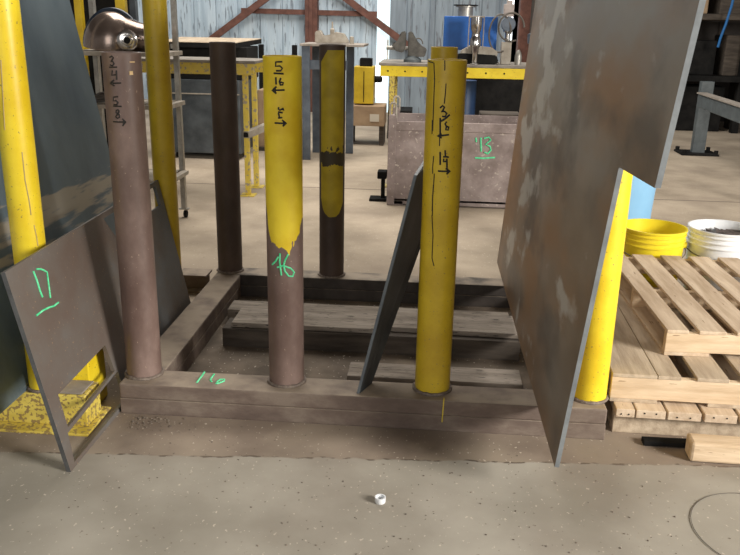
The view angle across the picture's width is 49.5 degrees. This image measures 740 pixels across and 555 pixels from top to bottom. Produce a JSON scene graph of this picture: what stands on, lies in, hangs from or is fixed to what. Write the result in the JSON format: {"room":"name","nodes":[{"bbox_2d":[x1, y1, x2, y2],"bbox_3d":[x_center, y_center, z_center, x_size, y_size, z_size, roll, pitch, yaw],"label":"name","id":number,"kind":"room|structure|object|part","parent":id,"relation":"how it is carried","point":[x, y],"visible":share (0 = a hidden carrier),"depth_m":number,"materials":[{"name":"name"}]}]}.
{"room":"metal workshop","nodes":[
{"label":"metal workshop","id":0,"kind":"room"},
{"bbox_2d":[0,101,739,554],"bbox_3d":[-0.837,-0.346,7.378,28.000,0.200,25.000,2,18,4],"label":"floor","id":1,"kind":"structure","parent":0,"point":[37,491],"depth_m":3.43,"materials":[{"name":"concrete"}]},
{"bbox_2d":[0,0,181,436],"bbox_3d":[-1.878,-0.674,4.170,1.358,2.350,1.698,2,18,4],"label":"rack","id":2,"kind":"object","parent":1,"relation":"on","point":[27,413],"visible":0.45,"depth_m":3.71,"materials":[{"name":"yellow metal"}]},
{"bbox_2d":[0,153,28,413],"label":"steel plate","id":3,"kind":"object","parent":2,"relation":"on","point":[14,381],"depth_m":3.68,"materials":[{"name":"metal"}]},
{"bbox_3d":[-1.511,-0.526,3.452,0.140,2.180,0.140,2,18,4],"label":"post","id":4,"kind":"part","parent":2,"relation":"part of","materials":[{"name":"yellow metal"}]},
{"bbox_2d":[19,0,112,244],"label":"steel plate","id":5,"kind":"object","parent":2,"relation":"on","point":[73,160],"depth_m":4.46,"materials":[{"name":"grey metal"}]},
{"bbox_3d":[-1.427,0.513,3.774,0.205,0.006,0.140,2,18,4],"label":"plate","id":6,"kind":"part","parent":2,"relation":"part of","materials":[{"name":"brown metal"}]},
{"bbox_3d":[-1.257,-0.964,4.831,0.140,2.180,0.140,2,18,4],"label":"post","id":7,"kind":"part","parent":2,"relation":"part of","materials":[{"name":"yellow metal"}]},
{"bbox_2d":[1,180,190,471],"bbox_3d":[-1.282,0.116,4.128,0.202,0.901,1.825,2,18,4],"label":"plate","id":8,"kind":"object","parent":1,"relation":"on","point":[64,296],"visible":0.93,"depth_m":3.66,"materials":[{"name":"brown metal"}]},
{"bbox_2d":[70,0,138,147],"bbox_3d":[-3.444,-2.498,9.336,1.740,2.600,0.500,2,18,4],"label":"rack","id":9,"kind":"object","parent":1,"relation":"on","point":[80,9],"visible":0.07,"depth_m":9.09,"materials":[{"name":"metal"}]},
{"bbox_2d":[83,0,189,216],"bbox_3d":[-2.142,-1.707,7.118,0.860,2.499,0.592,2,18,4],"label":"rack","id":10,"kind":"object","parent":1,"relation":"on","point":[181,174],"depth_m":7.32,"materials":[{"name":"metal"}]},
{"bbox_3d":[-2.259,-1.593,7.101,0.344,0.084,0.324,2,18,4],"label":"cable coil","id":11,"kind":"part","parent":10,"relation":"part of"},
{"bbox_2d":[83,7,144,51],"bbox_3d":[-2.164,-2.131,6.969,0.734,0.410,0.437,8,19,20],"label":"hood","id":12,"kind":"object","parent":10,"relation":"on","point":[109,28],"visible":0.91,"depth_m":6.84,"materials":[{"name":"silver metal"}]},
{"bbox_2d":[83,49,182,56],"bbox_3d":[-2.128,-1.969,7.028,0.840,0.035,0.550,2,18,4],"label":"shelf","id":13,"kind":"object","parent":10,"relation":"attached to","point":[90,52],"depth_m":6.93,"materials":[{"name":"grey metal"}]},
{"bbox_2d":[97,99,184,109],"bbox_3d":[-2.136,-1.550,7.162,0.840,0.035,0.550,2,18,4],"label":"shelf","id":14,"kind":"object","parent":10,"relation":"attached to","point":[177,103],"depth_m":7.12,"materials":[{"name":"grey metal"}]},
{"bbox_2d":[149,169,188,182],"bbox_3d":[-2.148,-0.936,7.360,0.840,0.035,0.550,2,18,4],"label":"shelf","id":15,"kind":"object","parent":10,"relation":"attached to","point":[181,173],"depth_m":7.41,"materials":[{"name":"grey metal"}]},
{"bbox_2d":[182,268,211,292],"bbox_3d":[-1.234,0.023,5.666,0.205,0.130,0.160,2,18,4],"label":"beam offcut","id":16,"kind":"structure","parent":1,"relation":"on","point":[196,280],"depth_m":5.66,"materials":[{"name":"brown metal"}]},
{"bbox_2d":[141,56,264,196],"bbox_3d":[-1.863,-1.735,8.992,1.745,1.418,1.080,2,18,4],"label":"workbench","id":17,"kind":"object","parent":1,"relation":"on","point":[245,67],"visible":0.39,"depth_m":8.51,"materials":[{"name":"yellow paint"}]},
{"bbox_3d":[-1.968,-2.183,8.347,1.550,0.115,0.050,2,18,4],"label":"rail","id":18,"kind":"part","parent":17,"relation":"part of","materials":[{"name":"yellow metal"}]},
{"bbox_3d":[-1.309,-1.500,8.532,0.155,1.273,0.155,2,18,4],"label":"leg","id":19,"kind":"part","parent":17,"relation":"part of","materials":[{"name":"yellow paint"}]},
{"bbox_3d":[-1.282,-1.640,8.970,0.155,1.273,0.155,2,18,4],"label":"leg","id":20,"kind":"part","parent":17,"relation":"part of","materials":[{"name":"yellow paint"}]},
{"bbox_3d":[-1.927,-2.337,8.831,1.550,0.115,0.050,2,18,4],"label":"rail","id":21,"kind":"part","parent":17,"relation":"part of","materials":[{"name":"yellow metal"}]},
{"bbox_2d":[169,37,261,156],"bbox_3d":[-2.149,-2.455,10.972,1.190,1.567,0.910,2,18,4],"label":"workbench","id":22,"kind":"object","parent":1,"relation":"on","point":[195,88],"visible":0.39,"depth_m":10.70,"materials":[{"name":"metal"}]},
{"bbox_3d":[-2.110,-3.180,10.742,1.140,0.046,0.900,2,18,4],"label":"lid","id":23,"kind":"part","parent":22,"relation":"part of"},
{"bbox_3d":[-2.110,-3.147,10.752,1.140,0.100,0.900,2,18,4],"label":"lid","id":24,"kind":"part","parent":22,"relation":"part of","materials":[{"name":"beige wood"}]},
{"bbox_2d":[258,44,263,88],"bbox_3d":[-2.076,-3.768,15.396,0.090,1.360,0.100,2,18,4],"label":"bollard","id":25,"kind":"object","parent":1,"relation":"on","point":[260,46],"visible":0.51,"depth_m":15.22,"materials":[{"name":"black metal"}]},
{"bbox_2d":[292,45,296,54],"bbox_3d":[-1.438,-3.740,15.351,0.090,1.360,0.100,2,18,4],"label":"bollard","id":26,"kind":"object","parent":1,"relation":"on","point":[294,47],"visible":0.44,"depth_m":15.12,"materials":[{"name":"black metal"}]},
{"bbox_2d":[300,42,368,159],"bbox_3d":[-0.483,-2.431,11.058,0.840,1.530,0.790,2,18,4],"label":"stand","id":27,"kind":"object","parent":1,"relation":"on","point":[307,64],"visible":0.77,"depth_m":11.16,"materials":[{"name":"grey metal"}]},
{"bbox_3d":[-0.856,-2.333,10.779,0.105,1.500,0.060,2,18,4],"label":"leg","id":28,"kind":"part","parent":27,"relation":"part of","materials":[{"name":"grey metal"}]},
{"bbox_3d":[-0.763,-2.528,11.393,0.105,1.500,0.060,2,18,4],"label":"leg","id":29,"kind":"part","parent":27,"relation":"part of","materials":[{"name":"grey metal"}]},
{"bbox_2d":[315,22,353,43],"bbox_3d":[-0.465,-3.245,10.633,0.508,0.280,0.200,2,18,4],"label":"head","id":30,"kind":"object","parent":27,"relation":"on","point":[334,37],"visible":0.94,"depth_m":10.57},
{"bbox_3d":[-0.469,-3.145,10.829,0.840,0.030,0.790,2,18,4],"label":"plate","id":31,"kind":"part","parent":27,"relation":"part of","materials":[{"name":"brown metal"}]},
{"bbox_3d":[-0.285,-2.508,11.359,0.105,1.500,0.060,2,18,4],"label":"leg","id":32,"kind":"part","parent":27,"relation":"part of","materials":[{"name":"grey metal"}]},
{"bbox_2d":[101,42,632,439],"bbox_3d":[0.042,-0.393,4.490,2.358,1.689,1.967,2,18,4],"label":"rack","id":33,"kind":"object","parent":1,"relation":"on","point":[157,381],"visible":0.89,"depth_m":3.77,"materials":[{"name":"brown metal"}]},
{"bbox_3d":[-1.103,-0.257,3.743,0.168,1.532,0.168,2,18,4],"label":"post","id":34,"kind":"part","parent":33,"relation":"part of","materials":[{"name":"brown metal"}]},
{"bbox_3d":[-0.962,-0.782,5.383,0.168,1.532,0.168,2,18,4],"label":"post","id":35,"kind":"part","parent":33,"relation":"part of","materials":[{"name":"brown metal"}]},
{"bbox_3d":[-0.393,-0.227,3.692,0.168,1.532,0.168,2,18,4],"label":"post","id":36,"kind":"part","parent":33,"relation":"part of","materials":[{"name":"yellow metal"}]},
{"bbox_3d":[-0.252,-0.751,5.332,0.168,1.532,0.168,2,18,4],"label":"post","id":37,"kind":"part","parent":33,"relation":"part of","materials":[{"name":"yellow metal"}]},
{"bbox_2d":[357,160,423,393],"bbox_3d":[0.296,-0.107,4.078,0.190,1.093,1.148,10,20,26],"label":"steel offcut","id":38,"kind":"object","parent":33,"relation":"on","point":[407,247],"visible":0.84,"depth_m":3.82,"materials":[{"name":"metal"}]},
{"bbox_3d":[0.315,-0.197,3.641,0.168,1.532,0.168,2,18,4],"label":"post","id":39,"kind":"part","parent":33,"relation":"part of","materials":[{"name":"yellow metal"}]},
{"bbox_3d":[0.455,-0.721,5.281,0.168,1.532,0.168,2,18,4],"label":"post","id":40,"kind":"part","parent":33,"relation":"part of","materials":[{"name":"yellow metal"}]},
{"bbox_2d":[497,0,705,466],"bbox_3d":[0.978,-0.775,4.155,0.245,2.343,3.762,2,18,4],"label":"steel plate","id":41,"kind":"object","parent":33,"relation":"on","point":[604,83],"visible":1,"depth_m":3.43,"materials":[{"name":"grey metal"}]},
{"bbox_3d":[1.052,-0.165,3.587,0.168,1.532,0.168,2,18,4],"label":"post","id":42,"kind":"part","parent":33,"relation":"part of","materials":[{"name":"yellow metal"}]},
{"bbox_2d":[227,300,508,318],"bbox_3d":[-0.012,0.250,5.117,1.780,0.080,0.180,2,18,4],"label":"lumber","id":43,"kind":"object","parent":1,"relation":"on","point":[234,308],"visible":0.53,"depth_m":5.13,"materials":[{"name":"brown wood"}]},
{"bbox_2d":[353,103,386,145],"bbox_3d":[-0.047,-2.389,12.473,0.570,0.600,0.558,2,18,4],"label":"cardboard box","id":44,"kind":"object","parent":1,"relation":"on","point":[374,114],"visible":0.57,"depth_m":12.18,"materials":[{"name":"beige cardboard"}]},
{"bbox_2d":[354,58,381,103],"bbox_3d":[-0.020,-3.011,12.271,0.420,0.670,0.360,2,18,4],"label":"machine","id":45,"kind":"object","parent":44,"relation":"on","point":[365,79],"visible":0.97,"depth_m":12.13,"materials":[{"name":"paint"}]},
{"bbox_2d":[222,318,519,360],"bbox_3d":[0.003,0.359,4.721,1.725,0.115,0.178,2,18,4],"label":"lumber","id":46,"kind":"object","parent":1,"relation":"on","point":[398,343],"visible":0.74,"depth_m":4.63,"materials":[{"name":"brown wood"}]},
{"bbox_2d":[232,308,376,332],"bbox_3d":[-0.365,0.255,4.784,0.875,0.030,0.255,2,18,4],"label":"lumber","id":47,"kind":"object","parent":46,"relation":"on","point":[246,317],"visible":0.56,"depth_m":4.74,"materials":[{"name":"brown wood"}]},
{"bbox_2d":[391,310,517,338],"bbox_3d":[0.504,0.275,4.776,0.750,0.030,0.300,3,18,6],"label":"lumber","id":48,"kind":"object","parent":46,"relation":"on","point":[498,326],"visible":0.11,"depth_m":4.72,"materials":[{"name":"brown wood"}]},
{"bbox_2d":[61,416,682,554],"bbox_3d":[0.042,0.784,3.582,2.397,0.006,1.453,2,18,4],"label":"grit","id":49,"kind":"object","parent":1,"relation":"on","point":[139,416],"visible":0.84,"depth_m":3.42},
{"bbox_2d":[369,169,386,201],"bbox_3d":[0.090,-0.987,8.579,0.180,0.320,0.180,2,18,4],"label":"jack","id":50,"kind":"object","parent":1,"relation":"on","point":[382,173],"visible":0.95,"depth_m":8.54,"materials":[{"name":"black metal"}]},
{"bbox_2d":[375,494,385,504],"bbox_3d":[0.041,0.890,3.220,0.044,0.024,0.044,2,18,4],"label":"cap","id":51,"kind":"object","parent":1,"relation":"on","point":[380,499],"visible":1,"depth_m":3.21,"materials":[{"name":"white plastic"}]},
{"bbox_2d":[387,106,412,137],"bbox_3d":[0.500,-2.579,13.344,0.380,0.450,0.700,2,18,4],"label":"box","id":52,"kind":"object","parent":1,"relation":"on","point":[402,109],"visible":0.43,"depth_m":13.05,"materials":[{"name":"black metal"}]},
{"bbox_2d":[347,362,522,388],"bbox_3d":[0.348,0.530,4.349,0.930,0.030,0.190,2,18,4],"label":"lumber","id":53,"kind":"object","parent":1,"relation":"on","point":[398,373],"visible":0.73,"depth_m":4.31,"materials":[{"name":"brown wood"}]},
{"bbox_2d":[386,96,517,207],"bbox_3d":[1.164,-1.344,8.547,1.905,1.060,0.830,2,18,4],"label":"bin","id":54,"kind":"object","parent":1,"relation":"on","point":[488,140],"visible":0.52,"depth_m":8.21,"materials":[{"name":"brown metal"}]},
{"bbox_3d":[0.223,-1.210,8.275,0.080,0.924,0.080,2,18,4],"label":"corner post","id":55,"kind":"part","parent":54,"relation":"part of","materials":[{"name":"grey metal"}]},
{"bbox_3d":[0.281,-1.426,8.949,0.080,0.924,0.080,2,18,4],"label":"corner post","id":56,"kind":"part","parent":54,"relation":"part of","materials":[{"name":"grey metal"}]},
{"bbox_3d":[1.147,-1.372,8.924,1.755,0.858,0.020,2,18,4],"label":"panel","id":57,"kind":"part","parent":54,"relation":"part of","materials":[{"name":"grey metal"}]},
{"bbox_2d":[378,59,525,187],"bbox_3d":[1.130,-1.798,9.411,2.035,1.393,0.880,2,18,4],"label":"workbench","id":58,"kind":"object","parent":1,"relation":"on","point":[394,68],"visible":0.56,"depth_m":8.86,"materials":[{"name":"yellow paint"}]},
{"bbox_3d":[0.237,-1.655,9.151,0.155,1.248,0.155,2,18,4],"label":"leg","id":59,"kind":"part","parent":58,"relation":"part of","materials":[{"name":"yellow paint"}]},
{"bbox_3d":[0.295,-1.871,9.825,0.155,1.248,0.155,2,18,4],"label":"leg","id":60,"kind":"part","parent":58,"relation":"part of","materials":[{"name":"yellow paint"}]},
{"bbox_2d":[386,31,426,61],"bbox_3d":[0.414,-2.612,9.075,0.458,0.334,0.200,2,18,4],"label":"bench vise","id":61,"kind":"object","parent":58,"relation":"on","point":[415,49],"visible":1,"depth_m":9.02,"materials":[{"name":"grey paint"}]},
{"bbox_3d":[1.110,-2.260,8.859,1.995,0.115,0.050,2,18,4],"label":"rail","id":62,"kind":"part","parent":58,"relation":"part of","materials":[{"name":"yellow metal"}]},
{"bbox_2d":[443,4,497,49],"bbox_3d":[1.150,-2.815,9.263,0.600,0.632,0.400,2,18,4],"label":"tank","id":63,"kind":"object","parent":58,"relation":"on","point":[455,34],"visible":0.74,"depth_m":9.07,"materials":[{"name":"blue paint"}]},
{"bbox_2d":[467,16,484,64],"bbox_3d":[1.157,-2.596,8.784,0.170,0.510,0.124,2,18,4],"label":"spindle","id":64,"kind":"object","parent":58,"relation":"on","point":[476,21],"visible":1,"depth_m":8.73,"materials":[{"name":"silver metal"}]},
{"bbox_2d":[457,45,497,64],"bbox_3d":[1.101,-2.490,8.956,0.660,0.199,0.188,2,18,4],"label":"power tool","id":65,"kind":"object","parent":58,"relation":"on","point":[488,55],"visible":0.65,"depth_m":8.89,"materials":[{"name":"grey metal"}]},
{"bbox_3d":[1.188,-2.450,8.976,0.485,0.115,0.160,2,18,4],"label":"motor","id":66,"kind":"part","parent":65,"relation":"part of","materials":[{"name":"black metal"}]},
{"bbox_3d":[1.210,-2.522,8.951,0.424,0.129,0.120,2,18,4],"label":"casing","id":67,"kind":"part","parent":65,"relation":"part of","materials":[{"name":"grey metal"}]},
{"bbox_2d":[488,0,524,63],"bbox_3d":[1.513,-2.722,8.919,0.399,0.680,0.189,2,18,4],"label":"press","id":68,"kind":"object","parent":58,"relation":"on","point":[508,23],"depth_m":8.87,"materials":[{"name":"grey metal"}]},
{"bbox_3d":[1.534,-2.710,8.947,0.100,0.160,0.100,2,18,4],"label":"stem","id":69,"kind":"part","parent":68,"relation":"part of","materials":[{"name":"silver metal"}]},
{"bbox_3d":[1.536,-2.815,8.914,0.160,0.160,0.120,2,18,4],"label":"motor","id":70,"kind":"part","parent":68,"relation":"part of","materials":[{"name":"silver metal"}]},
{"bbox_2d":[515,50,521,64],"bbox_3d":[1.655,-2.458,8.954,0.080,0.160,0.080,2,18,4],"label":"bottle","id":71,"kind":"object","parent":58,"relation":"on","point":[518,56],"visible":1,"depth_m":8.93,"materials":[{"name":"metal"}]},
{"bbox_2d":[464,79,476,114],"bbox_3d":[1.174,-1.901,10.132,0.294,1.150,0.294,2,18,4],"label":"drum","id":72,"kind":"object","parent":1,"relation":"on","point":[470,96],"visible":0.1,"depth_m":9.91,"materials":[{"name":"blue paint"}]},
{"bbox_2d":[466,78,523,114],"bbox_3d":[1.836,-2.288,11.163,1.580,1.280,0.600,2,18,4],"label":"locker","id":73,"kind":"object","parent":1,"relation":"on","point":[491,94],"visible":0.02,"depth_m":10.80,"materials":[{"name":"black metal"}]},
{"bbox_2d":[479,111,518,115],"bbox_3d":[1.641,-1.737,10.303,0.500,0.750,0.400,2,18,4],"label":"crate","id":74,"kind":"object","parent":1,"relation":"on","point":[496,113],"visible":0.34,"depth_m":10.11,"materials":[{"name":"wood"}]},
{"bbox_2d":[528,0,534,46],"bbox_3d":[3.613,-4.631,15.423,1.050,3.200,0.400,2,18,4],"label":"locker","id":75,"kind":"object","parent":1,"relation":"on","point":[533,1],"visible":0.02,"depth_m":15.34,"materials":[{"name":"grey metal"}]},
{"bbox_2d":[628,176,655,218],"bbox_3d":[1.929,-0.507,6.332,0.610,0.850,0.610,2,18,4],"label":"tub","id":76,"kind":"object","parent":1,"relation":"on","point":[642,195],"visible":0.02,"depth_m":6.04,"materials":[{"name":"blue plastic"}]},
{"bbox_2d":[623,218,687,287],"bbox_3d":[1.899,-0.077,5.466,0.457,0.560,0.442,2,18,4],"label":"bucket","id":77,"kind":"object","parent":1,"relation":"on","point":[655,237],"visible":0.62,"depth_m":5.29,"materials":[{"name":"yellow plastic"}]},
{"bbox_2d":[641,436,685,447],"bbox_3d":[1.484,0.763,3.689,0.450,0.032,0.050,3,18,5],"label":"bar","id":78,"kind":"object","parent":1,"relation":"on","point":[647,441],"visible":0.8,"depth_m":3.69,"materials":[{"name":"black metal"}]},
{"bbox_2d":[604,315,739,436],"bbox_3d":[1.837,0.503,4.344,1.250,0.141,1.366,3,18,5],"label":"pallet","id":79,"kind":"object","parent":1,"relation":"on","point":[674,418],"visible":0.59,"depth_m":3.77,"materials":[{"name":"brown wood"}]},
{"bbox_2d":[607,287,739,408],"bbox_3d":[1.828,0.342,4.372,1.250,0.146,1.364,3,18,5],"label":"pallet","id":80,"kind":"object","parent":79,"relation":"on","point":[639,372],"visible":0.36,"depth_m":3.79,"materials":[{"name":"brown wood"}]},
{"bbox_2d":[619,254,739,356],"bbox_3d":[2.126,0.138,4.564,1.250,0.136,1.364,2,18,3],"label":"pallet","id":81,"kind":"object","parent":80,"relation":"on","point":[651,306],"visible":0.85,"depth_m":4.45,"materials":[{"name":"brown wood"}]},
{"bbox_2d":[675,84,724,131],"bbox_3d":[5.904,-3.191,15.003,1.100,0.800,0.700,2,18,4],"label":"storage box","id":82,"kind":"object","parent":1,"relation":"on","point":[685,121],"visible":0.3,"depth_m":14.69,"materials":[{"name":"black metal"}]},
{"bbox_2d":[674,81,739,156],"bbox_3d":[4.756,-1.830,10.259,0.551,1.070,4.134,3,18,5],"label":"guard rail","id":83,"kind":"object","parent":1,"relation":"on","point":[707,102],"visible":1,"depth_m":11.80,"materials":[{"name":"grey metal"}]},
{"bbox_3d":[4.941,-1.890,12.157,0.540,0.030,0.450,2,18,4],"label":"plate","id":84,"kind":"part","parent":83,"relation":"part of","materials":[{"name":"black metal"}]},
{"bbox_3d":[4.633,-2.052,10.077,0.100,0.180,3.654,3,18,7],"label":"rail","id":85,"kind":"part","parent":83,"relation":"part of","materials":[{"name":"grey metal"}]},
{"bbox_2d":[683,219,739,290],"bbox_3d":[2.371,-0.070,5.470,0.476,0.562,0.463,2,18,4],"label":"bucket","id":86,"kind":"object","parent":1,"relation":"on","point":[700,243],"visible":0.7,"depth_m":5.31,"materials":[{"name":"white plastic"}]},
{"bbox_2d":[702,227,739,234],"bbox_3d":[2.372,-0.280,5.410,0.394,0.078,0.392,2,18,4],"label":"scrap metal","id":87,"kind":"object","parent":86,"relation":"in","point":[715,230],"visible":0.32,"depth_m":5.44,"materials":[{"name":"grey metal"}]},
{"bbox_2d":[685,433,739,463],"bbox_3d":[1.786,0.777,3.555,0.728,0.095,0.100,3,18,6],"label":"block","id":88,"kind":"object","parent":1,"relation":"on","point":[698,447],"visible":1,"depth_m":3.54,"materials":[{"name":"brown wood"}]},
{"bbox_2d":[687,14,739,133],"bbox_3d":[6.196,-4.535,14.627,4.020,3.600,1.350,2,18,4],"label":"shelving","id":89,"kind":"object","parent":1,"relation":"on","point":[733,127],"visible":0.28,"depth_m":14.25,"materials":[{"name":"black metal"}]},
{"bbox_2d":[688,40,716,74],"bbox_3d":[5.772,-4.054,14.738,0.900,0.600,0.700,2,18,4],"label":"storage box","id":90,"kind":"object","parent":89,"relation":"on","point":[703,59],"visible":0.44,"depth_m":14.39,"materials":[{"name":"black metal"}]},
{"bbox_2d":[703,0,708,13],"bbox_3d":[5.740,-4.960,14.451,0.500,0.400,0.700,2,18,4],"label":"storage box","id":91,"kind":"object","parent":89,"relation":"on","point":[707,1],"visible":0.2,"depth_m":14.13,"materials":[{"name":"beige cardboard"}]},
{"bbox_3d":[6.197,-4.727,14.671,4.000,0.060,1.150,2,18,4],"label":"shelf","id":92,"kind":"part","parent":89,"relation":"part of","materials":[{"name":"black metal"}]},
{"bbox_2d":[707,0,739,13],"bbox_3d":[6.413,-4.955,14.395,0.450,0.450,0.700,2,18,4],"label":"storage box","id":93,"kind":"object","parent":89,"relation":"on","point":[714,6],"visible":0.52,"depth_m":14.12,"materials":[{"name":"brown cardboard"}]},
{"bbox_2d":[713,35,739,75],"bbox_3d":[6.719,-4.061,14.655,0.700,0.700,0.700,2,18,4],"label":"storage box","id":94,"kind":"object","parent":89,"relation":"on","point":[727,58],"visible":0.74,"depth_m":14.39,"materials":[{"name":"brown cardboard"}]},
{"bbox_2d":[690,493,739,554],"bbox_3d":[1.437,0.957,3.127,0.346,0.002,0.535,16,23,38],"label":"wire loop","id":95,"kind":"object","parent":1,"relation":"on","point":[719,493],"visible":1,"depth_m":3.16,"materials":[{"name":"grey metal"}]},
{"bbox_2d":[723,82,739,131],"bbox_3d":[7.151,-3.161,14.906,0.800,0.850,0.700,2,18,4],"label":"storage box","id":96,"kind":"object","parent":1,"relation":"on","point":[732,85],"visible":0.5,"depth_m":15.07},
{"bbox_3d":[-1.385,-1.947,11.917,0.520,0.050,0.600,2,18,4],"label":"board","id":97,"kind":"object","parent":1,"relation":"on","visible":0},
{"bbox_2d":[257,88,264,146],"bbox_3d":[-1.377,-2.357,11.785,0.440,0.810,0.500,2,18,4],"label":"carton","id":98,"kind":"object","parent":97,"relation":"on","point":[260,91],"visible":0.19,"depth_m":11.54,"materials":[{"name":"beige cardboard"}]},
{"bbox_2d":[137,0,739,121],"bbox_3d":[1.293,-6.049,15.932,21.533,5.500,0.110,2,18,4],"label":"wall","id":99,"kind":"structure","parent":0,"point":[278,33],"depth_m":16.39,"materials":[{"name":"grey metal"}]},
{"bbox_2d":[209,0,268,37],"bbox_3d":[-2.421,-5.388,16.183,3.125,2.256,0.070,2,18,4],"label":"trim","id":100,"kind":"structure","parent":99,"relation":"attached to","point":[256,5],"depth_m":16.22,"materials":[{"name":"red metal"}]},
{"bbox_2d":[241,8,376,16],"bbox_3d":[-1.233,-5.353,16.197,2.761,0.120,0.090,2,18,4],"label":"trim","id":101,"kind":"structure","parent":99,"relation":"attached to","point":[260,10],"depth_m":16.16,"materials":[{"name":"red metal"}]},
{"bbox_2d":[343,0,407,45],"bbox_3d":[-0.051,-5.248,16.024,1.884,1.357,0.070,2,18,4],"label":"trim","id":102,"kind":"structure","parent":101,"relation":"attached to","point":[352,3],"depth_m":16.01,"materials":[{"name":"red metal"}]},
{"bbox_2d":[305,0,318,111],"bbox_3d":[-1.157,-6.087,15.903,0.250,5.500,0.280,2,18,4],"label":"trim","id":103,"kind":"structure","parent":99,"relation":"attached to","point":[311,6],"depth_m":16.11,"materials":[{"name":"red metal"}]},
{"bbox_2d":[375,0,390,111],"bbox_3d":[0.275,-6.088,15.991,0.292,5.500,0.080,2,18,4],"label":"window","id":104,"kind":"structure","parent":99,"relation":"in","point":[382,37],"depth_m":16.35,"materials":[{"name":"grey glass"}]},
{"bbox_2d":[375,65,385,97],"bbox_3d":[0.216,-4.052,16.600,0.220,0.650,0.030,2,18,4],"label":"window","id":105,"kind":"structure","parent":104,"relation":"attached to","point":[380,88],"depth_m":16.62,"materials":[{"name":"white"}]},
{"bbox_2d":[516,0,531,61],"bbox_3d":[3.053,-5.889,15.543,0.210,5.500,0.300,2,18,4],"label":"trim","id":106,"kind":"structure","parent":99,"relation":"attached to","point":[524,5],"depth_m":15.72,"materials":[{"name":"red metal"}]},
{"bbox_3d":[-0.713,-6.676,5.343,28.000,0.100,25.000,2,18,4],"label":"ceiling","id":107,"kind":"structure","parent":0,"visible":0},
{"bbox_2d":[717,0,733,46],"bbox_3d":[6.251,-6.343,13.070,0.444,5.004,0.044,2,18,4],"label":"air hose","id":108,"kind":"object","parent":107,"relation":"hanging from","point":[732,1],"visible":1,"depth_m":13.71,"materials":[{"name":"blue rubber"}]}
]}

